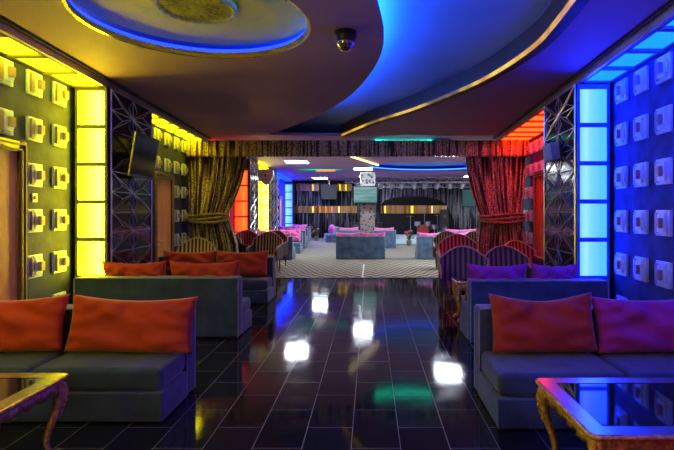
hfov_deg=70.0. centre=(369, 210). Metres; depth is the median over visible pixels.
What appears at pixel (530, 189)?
wall ornament
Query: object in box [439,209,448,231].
loudspeaker
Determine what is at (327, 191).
grille
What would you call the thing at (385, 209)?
band
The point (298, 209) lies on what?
band
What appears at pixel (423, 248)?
sofa
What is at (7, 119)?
wall ornament
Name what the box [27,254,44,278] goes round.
wall ornament
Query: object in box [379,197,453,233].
arch
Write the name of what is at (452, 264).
striped armchair
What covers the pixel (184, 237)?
wall ornament
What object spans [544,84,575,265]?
lattice panel
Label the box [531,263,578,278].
cushion
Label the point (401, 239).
stage
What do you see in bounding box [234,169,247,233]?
column
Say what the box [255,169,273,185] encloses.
wall speaker
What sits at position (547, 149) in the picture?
grille
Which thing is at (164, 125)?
soffit light
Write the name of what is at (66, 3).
trim
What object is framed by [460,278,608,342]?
sofa
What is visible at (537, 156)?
wall
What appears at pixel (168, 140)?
wall ornament
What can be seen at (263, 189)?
column
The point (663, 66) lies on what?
wall ornament
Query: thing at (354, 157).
led strip
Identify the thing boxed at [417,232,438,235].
cushion
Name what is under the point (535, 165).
wall ornament
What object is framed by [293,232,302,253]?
sofa
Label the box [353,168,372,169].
recessed light
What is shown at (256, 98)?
ceiling
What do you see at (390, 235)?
sofa
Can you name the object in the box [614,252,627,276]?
wall ornament
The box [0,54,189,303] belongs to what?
wall
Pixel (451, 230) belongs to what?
cushion
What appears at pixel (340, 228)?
cushion
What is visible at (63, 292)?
wall ornament
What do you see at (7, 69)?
wall ornament
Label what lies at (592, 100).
light panel
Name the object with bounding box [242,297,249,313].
seat cushion
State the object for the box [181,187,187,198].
wall ornament
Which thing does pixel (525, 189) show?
wall ornament
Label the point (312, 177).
recessed light
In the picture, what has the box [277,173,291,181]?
soffit light
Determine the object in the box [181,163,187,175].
wall ornament
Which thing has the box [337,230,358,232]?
sofa
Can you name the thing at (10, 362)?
seat cushion
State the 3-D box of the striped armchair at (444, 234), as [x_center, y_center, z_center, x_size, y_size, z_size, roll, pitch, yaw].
[2.154,1.086,13.339,0.820,1.023,0.742,0,0,6]
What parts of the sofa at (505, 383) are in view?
backrest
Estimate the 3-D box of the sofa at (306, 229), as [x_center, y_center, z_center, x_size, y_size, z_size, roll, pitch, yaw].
[-3.700,1.214,22.651,1.500,0.752,0.701,0,0,0]
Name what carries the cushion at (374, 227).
on the sofa at (390, 235)
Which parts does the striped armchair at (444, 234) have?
armrest, backrest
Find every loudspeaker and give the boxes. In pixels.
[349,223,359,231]
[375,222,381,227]
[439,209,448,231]
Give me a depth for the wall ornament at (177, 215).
10.22 m
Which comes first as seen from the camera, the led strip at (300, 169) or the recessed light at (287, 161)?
the recessed light at (287, 161)
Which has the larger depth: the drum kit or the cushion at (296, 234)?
the drum kit
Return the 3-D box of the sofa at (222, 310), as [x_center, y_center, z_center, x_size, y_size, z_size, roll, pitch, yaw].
[-2.670,1.214,6.334,2.060,0.752,0.701,0,0,0]
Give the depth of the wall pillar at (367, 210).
20.95 m
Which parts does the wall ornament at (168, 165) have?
plate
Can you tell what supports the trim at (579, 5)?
attached to the ceiling at (256, 98)
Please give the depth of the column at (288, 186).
26.41 m
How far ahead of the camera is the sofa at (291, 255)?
15.50 m
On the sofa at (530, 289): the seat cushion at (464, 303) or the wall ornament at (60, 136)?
the seat cushion at (464, 303)
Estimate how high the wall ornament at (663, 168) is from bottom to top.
0.260 m
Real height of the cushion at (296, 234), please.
0.458 m
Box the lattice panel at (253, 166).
[249,159,258,234]
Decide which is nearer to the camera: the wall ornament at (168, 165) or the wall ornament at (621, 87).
the wall ornament at (621, 87)
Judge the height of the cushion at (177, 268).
0.487 m
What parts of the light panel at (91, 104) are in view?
glass pane, glass pane, glass pane, glass pane, glass pane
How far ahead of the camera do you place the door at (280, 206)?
24.54 m
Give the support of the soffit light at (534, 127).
attached to the wall at (537, 156)
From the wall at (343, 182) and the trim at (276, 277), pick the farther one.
the wall at (343, 182)
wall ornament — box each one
[0,56,15,86]
[0,107,15,135]
[26,69,44,97]
[26,116,44,142]
[27,162,44,186]
[27,209,44,232]
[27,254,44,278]
[52,81,68,106]
[52,124,68,147]
[52,167,68,188]
[52,209,68,230]
[52,250,68,273]
[52,291,68,303]
[153,128,161,142]
[155,156,161,169]
[164,132,172,146]
[164,158,172,171]
[174,137,180,149]
[174,161,180,173]
[174,185,180,197]
[174,210,180,221]
[174,234,180,245]
[181,140,187,152]
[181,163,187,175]
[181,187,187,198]
[181,210,187,221]
[181,233,187,243]
[523,188,527,198]
[523,210,527,220]
[527,142,532,154]
[527,164,532,175]
[527,187,532,198]
[527,210,532,220]
[527,232,532,244]
[532,139,537,152]
[532,162,537,173]
[538,136,543,149]
[538,160,543,170]
[614,77,627,103]
[614,122,627,146]
[614,166,627,188]
[614,210,627,231]
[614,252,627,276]
[615,295,627,299]
[633,65,648,94]
[633,114,648,140]
[633,162,648,186]
[633,210,648,233]
[633,256,648,282]
[654,51,672,84]
[654,104,672,134]
[654,157,672,184]
[654,210,672,236]
[654,260,672,289]
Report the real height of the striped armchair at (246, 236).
1.023 m
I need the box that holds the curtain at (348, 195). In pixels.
[344,183,379,227]
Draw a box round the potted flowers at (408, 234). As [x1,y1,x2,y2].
[404,230,413,245]
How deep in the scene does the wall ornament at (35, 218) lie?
5.38 m
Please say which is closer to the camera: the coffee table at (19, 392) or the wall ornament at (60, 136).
the coffee table at (19, 392)
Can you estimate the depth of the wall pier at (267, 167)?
18.80 m
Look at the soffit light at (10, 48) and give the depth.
5.27 m
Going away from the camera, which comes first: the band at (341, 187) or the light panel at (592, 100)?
the light panel at (592, 100)
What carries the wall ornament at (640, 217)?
attached to the wall at (653, 197)
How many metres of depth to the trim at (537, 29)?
6.59 m
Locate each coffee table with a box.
[0,373,68,449]
[451,278,466,322]
[535,378,673,449]
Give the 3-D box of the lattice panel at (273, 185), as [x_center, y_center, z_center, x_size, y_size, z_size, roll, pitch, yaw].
[-3.947,-0.011,19.701,0.041,3.191,1.710,0,0,-2]
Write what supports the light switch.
attached to the wall at (15, 98)
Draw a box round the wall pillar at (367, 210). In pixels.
[360,171,374,235]
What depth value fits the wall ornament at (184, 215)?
10.71 m
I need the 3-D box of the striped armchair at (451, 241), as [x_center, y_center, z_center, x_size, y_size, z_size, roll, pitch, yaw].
[1.864,1.050,10.092,0.886,1.104,0.801,0,0,6]
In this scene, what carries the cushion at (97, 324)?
on the sofa at (103, 386)
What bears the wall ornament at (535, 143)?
attached to the wall at (537, 156)
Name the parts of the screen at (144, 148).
trim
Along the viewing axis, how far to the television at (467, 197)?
20.07 m
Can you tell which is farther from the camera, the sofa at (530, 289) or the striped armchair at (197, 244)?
the striped armchair at (197, 244)
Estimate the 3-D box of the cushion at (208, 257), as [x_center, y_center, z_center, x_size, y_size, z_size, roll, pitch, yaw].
[-3.240,0.942,8.608,0.981,0.456,0.272,0,0,1]
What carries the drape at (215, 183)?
attached to the wall at (15, 98)
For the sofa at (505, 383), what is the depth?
3.68 m
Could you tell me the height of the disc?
0.112 m
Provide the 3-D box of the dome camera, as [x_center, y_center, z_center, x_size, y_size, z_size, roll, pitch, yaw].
[-0.235,-1.617,4.600,0.212,0.186,0.212,0,0,0]
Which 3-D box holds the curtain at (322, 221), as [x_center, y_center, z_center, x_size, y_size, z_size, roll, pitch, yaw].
[-2.872,-0.010,27.595,2.656,3.180,0.110,0,0,0]
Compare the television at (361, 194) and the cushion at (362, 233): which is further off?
the television at (361, 194)
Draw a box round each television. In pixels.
[353,186,377,202]
[462,189,475,206]
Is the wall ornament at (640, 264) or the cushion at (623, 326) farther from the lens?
the wall ornament at (640, 264)
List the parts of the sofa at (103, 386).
backrest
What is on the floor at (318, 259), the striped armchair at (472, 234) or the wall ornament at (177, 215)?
the striped armchair at (472, 234)
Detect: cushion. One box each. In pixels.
[0,294,69,351]
[0,352,63,372]
[32,352,184,389]
[64,294,197,353]
[101,260,165,275]
[163,250,216,275]
[169,260,239,275]
[216,250,268,275]
[242,277,271,289]
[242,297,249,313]
[259,230,274,234]
[279,226,291,229]
[280,229,300,241]
[285,227,303,230]
[293,226,305,229]
[293,242,301,246]
[324,233,335,237]
[328,225,334,233]
[336,232,360,235]
[339,227,357,229]
[361,232,384,235]
[374,227,393,229]
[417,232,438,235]
[445,229,475,231]
[461,300,466,316]
[465,263,526,299]
[481,352,625,395]
[488,292,597,353]
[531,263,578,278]
[591,296,673,353]
[596,352,673,377]
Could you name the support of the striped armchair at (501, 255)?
on the floor at (325, 363)
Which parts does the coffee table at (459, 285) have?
leg, leg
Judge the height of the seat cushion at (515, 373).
0.173 m
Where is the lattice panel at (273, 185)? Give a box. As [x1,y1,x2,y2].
[270,172,276,229]
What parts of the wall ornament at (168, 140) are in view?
plate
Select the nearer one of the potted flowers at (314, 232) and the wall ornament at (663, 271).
the wall ornament at (663, 271)
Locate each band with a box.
[295,206,356,212]
[296,184,318,190]
[337,184,351,190]
[381,205,446,213]
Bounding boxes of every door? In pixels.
[0,137,26,300]
[152,171,173,262]
[278,196,282,227]
[533,170,543,257]
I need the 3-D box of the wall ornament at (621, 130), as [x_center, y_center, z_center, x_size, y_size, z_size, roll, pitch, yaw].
[2.963,-0.905,5.713,0.100,0.260,0.260,0,0,4]
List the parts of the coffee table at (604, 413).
leg, leg, glass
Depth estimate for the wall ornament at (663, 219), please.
4.73 m
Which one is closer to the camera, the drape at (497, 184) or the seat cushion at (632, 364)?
the seat cushion at (632, 364)
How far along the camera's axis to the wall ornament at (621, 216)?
5.64 m
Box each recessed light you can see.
[284,160,309,162]
[312,177,327,178]
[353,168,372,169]
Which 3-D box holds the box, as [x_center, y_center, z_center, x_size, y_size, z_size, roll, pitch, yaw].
[-2.292,-1.163,26.995,0.920,1.093,0.310,0,0,0]
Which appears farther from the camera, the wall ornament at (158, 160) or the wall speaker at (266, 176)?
the wall speaker at (266, 176)
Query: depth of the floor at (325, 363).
4.36 m
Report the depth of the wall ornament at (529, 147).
10.77 m
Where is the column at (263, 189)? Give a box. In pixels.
[259,180,268,230]
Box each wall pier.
[245,156,257,229]
[259,167,276,229]
[285,180,295,224]
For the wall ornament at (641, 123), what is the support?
attached to the wall at (653, 197)
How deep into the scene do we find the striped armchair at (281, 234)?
13.80 m
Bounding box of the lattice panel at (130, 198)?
[109,89,151,263]
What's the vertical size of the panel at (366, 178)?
0.580 m
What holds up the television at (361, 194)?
attached to the wall pillar at (367, 210)
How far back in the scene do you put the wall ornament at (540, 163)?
9.94 m
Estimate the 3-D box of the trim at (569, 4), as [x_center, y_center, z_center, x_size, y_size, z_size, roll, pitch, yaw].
[0.909,-1.724,6.213,1.242,0.041,9.977,0,0,-11]
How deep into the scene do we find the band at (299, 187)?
27.49 m
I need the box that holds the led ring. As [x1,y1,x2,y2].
[69,1,304,52]
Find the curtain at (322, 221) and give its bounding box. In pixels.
[297,183,342,237]
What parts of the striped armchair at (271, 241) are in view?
armrest, backrest, armrest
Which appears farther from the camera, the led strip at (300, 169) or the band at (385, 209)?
the band at (385, 209)
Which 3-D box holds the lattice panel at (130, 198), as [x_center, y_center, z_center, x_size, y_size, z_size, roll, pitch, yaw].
[-3.470,-0.011,7.016,0.040,3.191,1.422,0,0,-4]
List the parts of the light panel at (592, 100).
glass pane, glass pane, glass pane, glass pane, glass pane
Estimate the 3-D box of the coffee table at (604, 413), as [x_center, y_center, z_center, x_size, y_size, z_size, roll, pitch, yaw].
[1.715,1.320,2.630,1.378,0.541,0.798,0,0,0]
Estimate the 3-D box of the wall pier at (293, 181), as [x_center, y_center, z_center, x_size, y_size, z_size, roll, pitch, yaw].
[-4.507,-0.055,27.250,0.430,3.310,1.520,0,0,-2]
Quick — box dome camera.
[334,28,356,51]
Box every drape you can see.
[187,156,246,252]
[466,156,526,254]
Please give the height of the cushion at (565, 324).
0.486 m
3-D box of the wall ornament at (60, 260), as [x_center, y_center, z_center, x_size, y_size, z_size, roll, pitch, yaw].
[-3.793,0.630,5.914,0.100,0.260,0.260,0,0,-4]
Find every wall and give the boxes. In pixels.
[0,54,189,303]
[229,179,284,229]
[296,181,468,227]
[523,133,543,247]
[610,46,673,300]
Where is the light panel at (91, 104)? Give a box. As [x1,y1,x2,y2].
[75,86,108,277]
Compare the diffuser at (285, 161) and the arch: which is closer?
the diffuser at (285, 161)
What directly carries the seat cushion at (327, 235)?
on the sofa at (329, 238)
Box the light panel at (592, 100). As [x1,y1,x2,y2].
[576,83,609,298]
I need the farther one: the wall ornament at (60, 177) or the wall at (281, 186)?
the wall at (281, 186)
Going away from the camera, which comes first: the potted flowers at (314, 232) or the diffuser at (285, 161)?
the diffuser at (285, 161)
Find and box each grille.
[321,185,336,198]
[542,144,551,160]
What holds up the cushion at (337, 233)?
on the sofa at (347, 247)
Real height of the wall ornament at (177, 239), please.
0.260 m
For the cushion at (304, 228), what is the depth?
22.67 m
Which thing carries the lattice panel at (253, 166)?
attached to the wall pier at (249, 157)
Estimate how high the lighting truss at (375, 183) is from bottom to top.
0.655 m
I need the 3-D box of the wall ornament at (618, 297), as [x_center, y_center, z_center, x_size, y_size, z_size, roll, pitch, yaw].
[2.963,1.155,5.713,0.100,0.260,0.260,0,0,4]
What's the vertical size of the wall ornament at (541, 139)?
0.260 m
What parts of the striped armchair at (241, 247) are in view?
backrest, armrest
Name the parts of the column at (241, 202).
glass pane, glass pane, glass pane, glass pane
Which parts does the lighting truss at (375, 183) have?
rail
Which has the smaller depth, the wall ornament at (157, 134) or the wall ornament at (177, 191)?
the wall ornament at (157, 134)
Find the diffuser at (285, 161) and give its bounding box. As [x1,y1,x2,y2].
[285,161,307,162]
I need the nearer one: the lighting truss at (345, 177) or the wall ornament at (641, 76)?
the wall ornament at (641, 76)
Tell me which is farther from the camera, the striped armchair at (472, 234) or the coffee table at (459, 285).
the striped armchair at (472, 234)
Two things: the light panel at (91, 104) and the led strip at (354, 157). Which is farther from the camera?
the led strip at (354, 157)
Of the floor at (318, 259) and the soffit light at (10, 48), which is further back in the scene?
the floor at (318, 259)
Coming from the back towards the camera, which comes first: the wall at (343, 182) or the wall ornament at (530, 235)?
the wall at (343, 182)
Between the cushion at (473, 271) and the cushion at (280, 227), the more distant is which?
the cushion at (280, 227)
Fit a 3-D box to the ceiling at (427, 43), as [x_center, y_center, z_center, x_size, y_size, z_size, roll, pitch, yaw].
[0.250,-2.030,13.200,13.100,0.100,30.000,0,0,0]
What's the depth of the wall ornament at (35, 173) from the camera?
5.38 m
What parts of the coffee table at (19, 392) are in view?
glass, leg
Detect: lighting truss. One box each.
[345,177,468,182]
[359,183,469,187]
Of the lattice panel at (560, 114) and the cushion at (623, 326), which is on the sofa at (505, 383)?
the cushion at (623, 326)
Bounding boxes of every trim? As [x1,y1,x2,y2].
[0,20,208,140]
[62,0,310,58]
[276,277,437,277]
[341,0,575,135]
[342,0,576,133]
[344,0,589,135]
[495,4,673,140]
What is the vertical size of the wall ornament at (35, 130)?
0.260 m
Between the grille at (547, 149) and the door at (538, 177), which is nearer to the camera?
the grille at (547, 149)
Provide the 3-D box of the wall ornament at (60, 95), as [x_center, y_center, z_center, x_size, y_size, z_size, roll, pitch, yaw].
[-3.793,-1.430,5.914,0.100,0.260,0.260,0,0,-4]
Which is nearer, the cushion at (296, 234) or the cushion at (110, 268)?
the cushion at (110, 268)
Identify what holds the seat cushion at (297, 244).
on the sofa at (298, 245)
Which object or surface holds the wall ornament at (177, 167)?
attached to the wall at (15, 98)
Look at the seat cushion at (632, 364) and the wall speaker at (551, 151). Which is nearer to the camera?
the seat cushion at (632, 364)
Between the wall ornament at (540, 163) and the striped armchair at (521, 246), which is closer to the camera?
the striped armchair at (521, 246)
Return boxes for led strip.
[300,169,338,171]
[351,156,378,165]
[370,166,466,169]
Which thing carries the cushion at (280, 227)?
on the sofa at (306, 229)
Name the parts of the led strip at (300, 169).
orange led strip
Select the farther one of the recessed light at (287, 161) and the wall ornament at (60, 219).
the recessed light at (287, 161)
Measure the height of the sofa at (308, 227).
0.752 m
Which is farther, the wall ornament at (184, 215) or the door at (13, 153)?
the wall ornament at (184, 215)
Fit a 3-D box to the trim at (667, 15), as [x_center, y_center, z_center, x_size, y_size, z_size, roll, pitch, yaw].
[2.553,-1.653,4.850,0.050,0.115,12.925,0,0,4]
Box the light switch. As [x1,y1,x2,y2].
[32,193,36,201]
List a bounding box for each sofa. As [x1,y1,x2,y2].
[0,304,195,421]
[73,276,251,336]
[158,256,275,302]
[277,228,307,243]
[281,236,295,259]
[292,226,310,240]
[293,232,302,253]
[301,230,306,248]
[324,226,338,242]
[336,236,384,258]
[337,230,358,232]
[373,230,395,247]
[415,236,434,258]
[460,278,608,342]
[474,304,673,428]
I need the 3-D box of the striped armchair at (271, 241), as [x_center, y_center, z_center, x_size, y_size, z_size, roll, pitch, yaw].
[-2.716,1.076,12.490,0.836,1.043,0.756,0,0,6]
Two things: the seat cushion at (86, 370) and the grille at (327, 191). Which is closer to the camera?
the seat cushion at (86, 370)
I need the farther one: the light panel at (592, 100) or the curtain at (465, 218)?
the curtain at (465, 218)
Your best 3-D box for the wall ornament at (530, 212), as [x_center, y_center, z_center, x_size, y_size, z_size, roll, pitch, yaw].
[3.598,0.115,10.853,0.100,0.260,0.260,0,0,4]
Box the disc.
[71,0,306,44]
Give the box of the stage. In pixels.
[396,234,417,244]
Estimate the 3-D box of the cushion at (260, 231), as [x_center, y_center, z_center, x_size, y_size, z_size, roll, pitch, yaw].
[-3.860,0.941,18.100,0.800,0.458,0.284,0,0,0]
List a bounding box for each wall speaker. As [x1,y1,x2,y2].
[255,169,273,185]
[542,141,560,161]
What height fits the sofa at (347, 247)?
0.752 m
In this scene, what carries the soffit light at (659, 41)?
attached to the wall at (653, 197)
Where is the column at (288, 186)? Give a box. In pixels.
[285,183,292,225]
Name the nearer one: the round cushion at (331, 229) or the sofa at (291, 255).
the sofa at (291, 255)
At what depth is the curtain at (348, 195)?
27.57 m
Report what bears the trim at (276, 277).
on the floor at (325, 363)
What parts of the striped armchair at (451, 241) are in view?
armrest, backrest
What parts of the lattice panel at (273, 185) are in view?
frame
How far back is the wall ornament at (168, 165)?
9.66 m
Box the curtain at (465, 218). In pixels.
[381,183,478,230]
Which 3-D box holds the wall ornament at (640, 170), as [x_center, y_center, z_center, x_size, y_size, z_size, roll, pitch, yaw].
[2.934,-0.390,5.253,0.100,0.260,0.260,0,0,4]
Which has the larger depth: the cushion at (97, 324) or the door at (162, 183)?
the door at (162, 183)
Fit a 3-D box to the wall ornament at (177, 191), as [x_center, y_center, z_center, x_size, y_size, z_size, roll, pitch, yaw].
[-4.111,-0.400,10.274,0.100,0.260,0.260,0,0,-4]
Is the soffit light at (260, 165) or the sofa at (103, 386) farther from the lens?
the soffit light at (260, 165)
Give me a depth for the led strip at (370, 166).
21.04 m
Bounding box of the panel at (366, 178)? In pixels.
[360,172,374,185]
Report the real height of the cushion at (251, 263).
0.456 m
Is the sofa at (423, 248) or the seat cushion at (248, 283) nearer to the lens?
the seat cushion at (248, 283)
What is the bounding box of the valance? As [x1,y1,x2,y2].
[186,140,529,156]
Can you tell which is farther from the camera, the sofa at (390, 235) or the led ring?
the sofa at (390, 235)
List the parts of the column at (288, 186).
glass pane, glass pane, glass pane, glass pane, glass pane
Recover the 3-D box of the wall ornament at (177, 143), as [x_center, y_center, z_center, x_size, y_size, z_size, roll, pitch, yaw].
[-4.111,-1.430,10.274,0.100,0.260,0.260,0,0,-4]
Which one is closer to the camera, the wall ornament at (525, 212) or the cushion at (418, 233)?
the wall ornament at (525, 212)
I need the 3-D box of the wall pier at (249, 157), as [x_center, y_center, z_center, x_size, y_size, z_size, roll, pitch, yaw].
[-4.008,-0.055,15.650,0.430,3.310,1.520,0,0,-2]
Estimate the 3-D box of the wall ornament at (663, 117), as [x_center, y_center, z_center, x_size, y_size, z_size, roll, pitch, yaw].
[2.906,-0.905,4.803,0.100,0.260,0.260,0,0,4]
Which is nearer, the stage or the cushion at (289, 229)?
the cushion at (289, 229)
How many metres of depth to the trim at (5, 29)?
5.51 m
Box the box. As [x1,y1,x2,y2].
[321,180,337,199]
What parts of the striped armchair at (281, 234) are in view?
backrest, armrest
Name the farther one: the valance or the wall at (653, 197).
the valance
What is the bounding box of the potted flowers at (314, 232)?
[311,227,318,240]
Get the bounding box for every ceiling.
[0,0,668,180]
[69,0,552,170]
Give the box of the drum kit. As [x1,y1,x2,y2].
[410,213,437,232]
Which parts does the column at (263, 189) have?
glass pane, glass pane, glass pane, glass pane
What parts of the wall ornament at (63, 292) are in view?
plate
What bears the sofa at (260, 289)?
on the floor at (325, 363)
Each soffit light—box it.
[0,32,101,87]
[152,113,201,140]
[259,164,268,169]
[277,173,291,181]
[501,110,543,140]
[581,18,673,83]
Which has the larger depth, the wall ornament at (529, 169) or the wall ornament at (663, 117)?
the wall ornament at (529, 169)
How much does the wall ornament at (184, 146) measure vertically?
0.260 m
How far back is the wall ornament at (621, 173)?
5.64 m
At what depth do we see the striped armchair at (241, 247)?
13.06 m
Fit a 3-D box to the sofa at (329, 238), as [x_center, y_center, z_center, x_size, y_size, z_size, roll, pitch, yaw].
[-1.964,1.214,24.539,0.701,0.752,1.500,0,0,-10]
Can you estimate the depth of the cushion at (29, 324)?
3.93 m
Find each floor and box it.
[0,278,587,449]
[276,238,437,276]
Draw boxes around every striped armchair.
[177,237,215,252]
[235,230,257,244]
[235,235,248,252]
[245,231,282,270]
[272,230,288,267]
[432,231,454,268]
[437,233,478,268]
[438,246,488,313]
[465,231,476,241]
[485,245,531,277]
[504,240,543,265]
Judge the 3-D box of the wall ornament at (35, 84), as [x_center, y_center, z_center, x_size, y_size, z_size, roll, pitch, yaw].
[-3.758,-1.430,5.424,0.100,0.260,0.260,0,0,-4]
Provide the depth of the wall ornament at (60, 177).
5.87 m
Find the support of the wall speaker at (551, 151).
attached to the lattice panel at (560, 114)
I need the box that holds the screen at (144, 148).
[127,131,158,179]
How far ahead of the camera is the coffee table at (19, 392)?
2.92 m
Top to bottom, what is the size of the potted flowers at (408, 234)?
0.719 m
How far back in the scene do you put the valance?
10.96 m
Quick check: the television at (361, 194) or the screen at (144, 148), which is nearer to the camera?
the screen at (144, 148)
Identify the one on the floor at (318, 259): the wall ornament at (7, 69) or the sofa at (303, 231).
the sofa at (303, 231)
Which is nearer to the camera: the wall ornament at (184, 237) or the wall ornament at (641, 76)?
the wall ornament at (641, 76)
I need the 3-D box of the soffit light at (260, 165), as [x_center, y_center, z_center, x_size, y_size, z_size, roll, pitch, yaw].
[-4.098,-1.614,17.600,0.421,0.052,2.299,0,0,-2]
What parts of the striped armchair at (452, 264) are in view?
armrest, leg, seat, backrest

